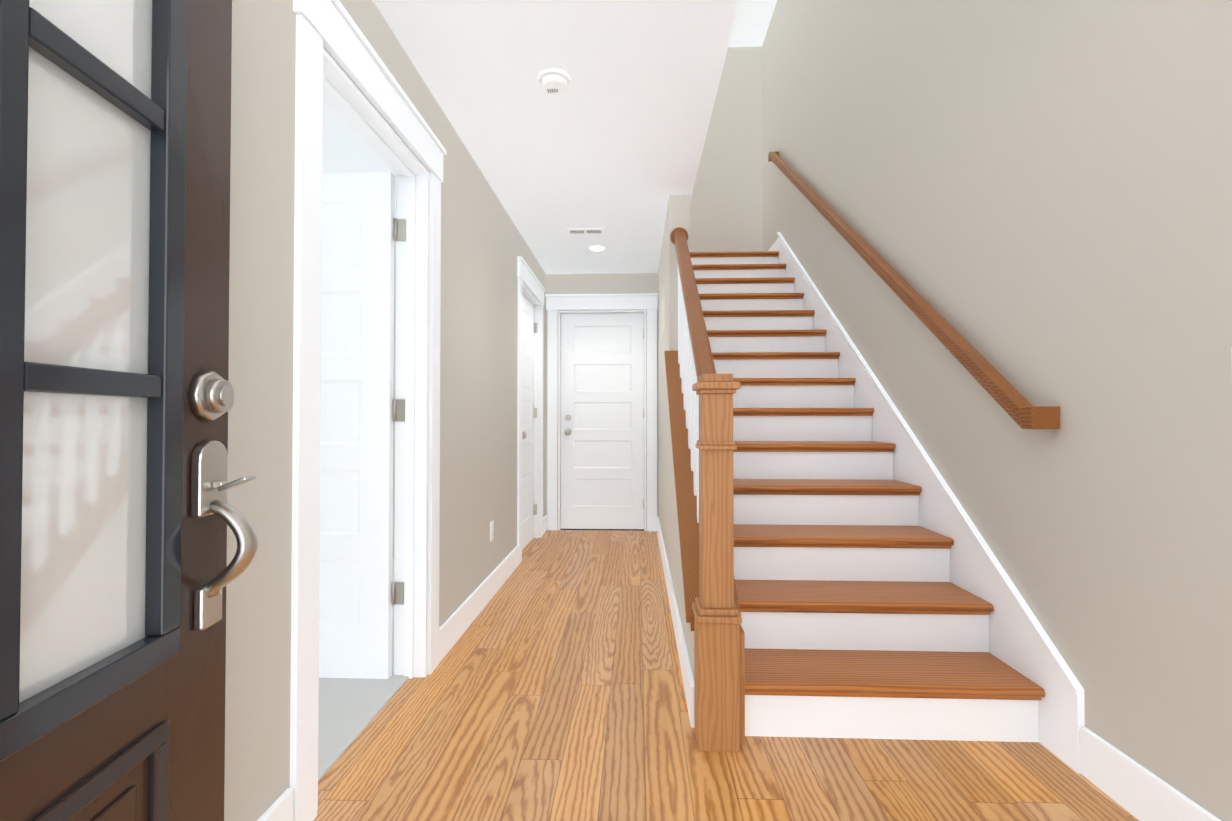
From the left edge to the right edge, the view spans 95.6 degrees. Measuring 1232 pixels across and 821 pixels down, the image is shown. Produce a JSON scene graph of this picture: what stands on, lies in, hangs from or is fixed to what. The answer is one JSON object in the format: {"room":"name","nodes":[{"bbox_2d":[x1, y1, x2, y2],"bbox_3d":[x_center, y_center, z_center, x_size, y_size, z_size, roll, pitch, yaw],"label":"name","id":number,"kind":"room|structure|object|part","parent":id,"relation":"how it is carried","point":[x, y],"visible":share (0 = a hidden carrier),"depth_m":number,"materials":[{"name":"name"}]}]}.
{"room":"entrance hallway","nodes":[
{"label":"entrance hallway","id":0,"kind":"room"},
{"bbox_2d":[318,558,408,780],"bbox_3d":[-2.118,1.111,2.295,2.560,0.068,3.760,0,-1,2],"label":"floor","id":1,"kind":"structure","parent":0,"point":[350,709],"depth_m":2.02,"materials":[{"name":"grey tile"}]},
{"bbox_2d":[224,0,545,820],"bbox_3d":[-0.824,-0.120,2.659,0.120,2.420,5.490,0,-1,2],"label":"wall","id":2,"kind":"structure","parent":0,"point":[484,244],"depth_m":1.37,"materials":[{"name":"beige paint"}]},
{"bbox_2d":[257,788,293,820],"bbox_3d":[-0.828,0.993,0.739,0.016,0.140,1.283,0,-1,2],"label":"baseboard","id":3,"kind":"structure","parent":2,"relation":"attached to","point":[281,809],"depth_m":1.33,"materials":[{"name":"white wood"}]},
{"bbox_2d":[319,172,405,678],"bbox_3d":[-1.266,0.054,2.277,0.806,2.040,0.184,0,-1,2],"label":"door","id":4,"kind":"structure","parent":2,"relation":"in","point":[356,477],"depth_m":2.25,"materials":[{"name":"white wood"}]},
{"bbox_3d":[-0.887,0.002,2.279,0.048,1.575,0.014,0,-1,2],"label":"hinges of the open left door","id":5,"kind":"part","parent":4,"relation":"part of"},
{"bbox_2d":[290,0,446,820],"bbox_3d":[-0.853,-0.031,1.903,0.188,2.220,1.046,0,-1,2],"label":"door frame","id":6,"kind":"structure","parent":2,"relation":"attached to","point":[331,27],"depth_m":1.80,"materials":[{"name":"white wood"}]},
{"bbox_2d":[439,545,518,662],"bbox_3d":[-0.735,1.027,3.200,0.016,0.140,1.616,0,-1,2],"label":"baseboard","id":7,"kind":"structure","parent":2,"relation":"attached to","point":[454,627],"depth_m":2.91,"materials":[{"name":"white wood"}]},
{"bbox_2d":[490,520,493,541],"bbox_3d":[-0.735,0.714,3.309,0.008,0.116,0.072,0,-1,2],"label":"duplex electrical outlet","id":8,"kind":"object","parent":2,"relation":"attached to","point":[491,530],"visible":1,"depth_m":3.29,"materials":[{"name":"white plastic"}]},
{"bbox_2d":[522,294,536,549],"bbox_3d":[-0.741,0.087,4.536,0.065,2.040,0.772,0,-1,2],"label":"door","id":9,"kind":"structure","parent":2,"relation":"in","point":[528,429],"depth_m":4.67,"materials":[{"name":"white wood"}]},
{"bbox_2d":[522,432,526,438],"bbox_3d":[-0.712,0.188,4.217,0.074,0.066,0.066,0,-1,2],"label":"door knob","id":10,"kind":"object","parent":9,"relation":"attached to","point":[524,435],"depth_m":4.20,"materials":[{"name":"grey metal"}]},
{"bbox_3d":[-0.708,0.071,4.915,0.029,1.690,0.013,0,-1,2],"label":"far left door hinges","id":11,"kind":"part","parent":9,"relation":"part of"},
{"bbox_2d":[517,256,545,563],"bbox_3d":[-0.738,0.005,4.535,0.158,2.220,1.056,0,-1,2],"label":"door frame","id":12,"kind":"structure","parent":2,"relation":"attached to","point":[528,279],"depth_m":4.88,"materials":[{"name":"white wood"}]},
{"bbox_2d":[393,241,395,557],"bbox_3d":[-2.060,-0.098,4.251,2.470,2.420,0.120,0,-1,2],"label":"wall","id":13,"kind":"structure","parent":0,"point":[394,392],"depth_m":4.17,"materials":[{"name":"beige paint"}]},
{"bbox_2d":[322,0,739,273],"bbox_3d":[-0.979,-1.413,2.682,4.810,0.165,5.490,0,-1,2],"label":"ceiling","id":14,"kind":"structure","parent":0,"point":[611,139],"depth_m":2.46,"materials":[{"name":"white paint"}]},
{"bbox_2d":[537,68,570,94],"bbox_3d":[-0.248,-1.316,2.248,0.136,0.040,0.136,0,-1,2],"label":"smoke detector","id":15,"kind":"object","parent":14,"relation":"attached to","point":[554,81],"visible":0.96,"depth_m":2.22,"materials":[{"name":"white plastic"}]},
{"bbox_2d":[566,228,604,234],"bbox_3d":[-0.221,-1.307,4.078,0.270,0.006,0.125,0,-1,2],"label":"ceiling vent","id":16,"kind":"object","parent":14,"relation":"in","point":[582,231],"visible":1,"depth_m":4.07,"materials":[{"name":"white plastic"}]},
{"bbox_2d":[588,245,605,251],"bbox_3d":[-0.153,-1.302,4.486,0.150,0.006,0.150,0,-1,2],"label":"recessed light","id":17,"kind":"object","parent":14,"relation":"in","point":[597,248],"visible":1,"depth_m":4.49,"materials":[{"name":"white plastic"}]},
{"bbox_2d":[545,273,657,530],"bbox_3d":[-0.132,-0.084,5.319,1.062,2.420,0.120,0,-1,2],"label":"wall","id":18,"kind":"structure","parent":0,"point":[627,283],"depth_m":5.27,"materials":[{"name":"beige paint"}]},
{"bbox_2d":[545,293,657,530],"bbox_3d":[-0.134,0.016,5.303,1.058,2.220,0.158,0,-1,2],"label":"door frame","id":19,"kind":"structure","parent":18,"relation":"attached to","point":[616,303],"depth_m":5.25,"materials":[{"name":"white wood"}]},
{"bbox_2d":[561,313,643,528],"bbox_3d":[-0.129,0.098,5.301,0.788,2.040,0.036,0,-1,2],"label":"back door","id":20,"kind":"structure","parent":18,"relation":"in","point":[602,405],"depth_m":5.29,"materials":[{"name":"white wood"}]},
{"bbox_2d":[565,414,571,434],"bbox_3d":[-0.455,0.136,5.258,0.066,0.200,0.074,0,-1,2],"label":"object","id":21,"kind":"structure","parent":20,"relation":"attached to","point":[568,417],"depth_m":5.28,"materials":[{"name":"grey metal"}]},
{"bbox_2d":[658,47,736,677],"bbox_3d":[0.409,-1.395,3.786,0.138,5.000,4.540,0,-1,2],"label":"wall","id":22,"kind":"structure","parent":0,"point":[677,215],"depth_m":3.63,"materials":[{"name":"beige paint"}]},
{"bbox_2d":[657,516,693,727],"bbox_3d":[0.325,1.032,3.561,0.016,0.140,3.328,0,-1,2],"label":"baseboard","id":23,"kind":"structure","parent":22,"relation":"attached to","point":[687,675],"depth_m":2.45,"materials":[{"name":"white wood"}]},
{"bbox_2d":[689,47,762,251],"bbox_3d":[1.062,-2.565,5.989,0.978,2.600,0.120,0,-1,2],"label":"wall","id":24,"kind":"structure","parent":0,"point":[725,210],"depth_m":5.92,"materials":[{"name":"beige paint"}]},
{"bbox_2d":[314,530,1138,820],"bbox_3d":[0.298,1.118,2.539,2.250,0.060,5.370,0,-1,2],"label":"floor","id":25,"kind":"structure","parent":0,"point":[550,687],"depth_m":1.76,"materials":[{"name":"brown wood"}]},
{"bbox_2d":[664,227,1084,773],"bbox_3d":[0.890,-0.286,3.797,1.160,2.782,4.210,0,-1,2],"label":"staircase","id":26,"kind":"structure","parent":25,"relation":"on","point":[844,574],"depth_m":2.21,"materials":[{"name":"white"}]},
{"bbox_3d":[0.358,-0.541,2.658,0.112,1.174,1.492,0,-1,2],"label":"handrail","id":27,"kind":"part","parent":26,"relation":"part of","materials":[{"name":"brown wood"}]},
{"bbox_2d":[728,0,776,46],"bbox_3d":[0.964,-3.945,3.800,1.248,0.100,4.540,0,-1,2],"label":"ceiling","id":28,"kind":"structure","parent":0,"point":[752,22],"depth_m":5.57,"materials":[{"name":"white paint"}]},
{"bbox_2d":[762,0,1231,820],"bbox_3d":[1.497,-1.407,2.929,0.120,5.000,6.170,0,-1,2],"label":"wall","id":29,"kind":"structure","parent":0,"point":[1030,200],"depth_m":1.72,"materials":[{"name":"beige paint"}]},
{"bbox_2d":[768,237,779,250],"bbox_3d":[1.524,-1.531,5.502,0.019,0.140,0.730,0,-1,2],"label":"baseboard","id":30,"kind":"structure","parent":29,"relation":"attached to","point":[774,247],"depth_m":5.28,"materials":[{"name":"white"}]},
{"bbox_2d":[768,152,1059,428],"bbox_3d":[1.413,-1.179,3.505,0.089,2.524,3.480,0,-1,2],"label":"wall-mounted handrail","id":31,"kind":"object","parent":29,"relation":"attached to","point":[1020,409],"visible":1,"depth_m":2.28,"materials":[{"name":"brown wood"}]},
{"bbox_2d":[1080,727,1220,820],"bbox_3d":[1.349,0.994,0.835,0.019,0.140,1.640,0,-1,2],"label":"baseboard","id":32,"kind":"structure","parent":29,"relation":"attached to","point":[1135,789],"depth_m":1.48,"materials":[{"name":"white wood"}]},
{"bbox_3d":[0.170,-0.158,-0.026,2.310,2.420,0.200,0,-1,2],"label":"wall","id":33,"kind":"structure","parent":0,"visible":0},
{"bbox_2d":[0,0,258,820],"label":"front door","id":34,"kind":"structure","parent":33,"relation":"in","point":[93,97],"depth_m":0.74,"materials":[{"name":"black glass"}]},
{"bbox_3d":[-0.694,-0.242,0.593,0.020,1.223,0.571,0,-1,-5],"label":"glass","id":35,"kind":"part","parent":34,"relation":"part of","materials":[{"name":"grey"}]},
{"bbox_3d":[-0.663,0.148,0.961,0.085,0.439,0.092,0,-1,-5],"label":"handle","id":36,"kind":"part","parent":34,"relation":"part of","materials":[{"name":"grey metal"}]}
]}

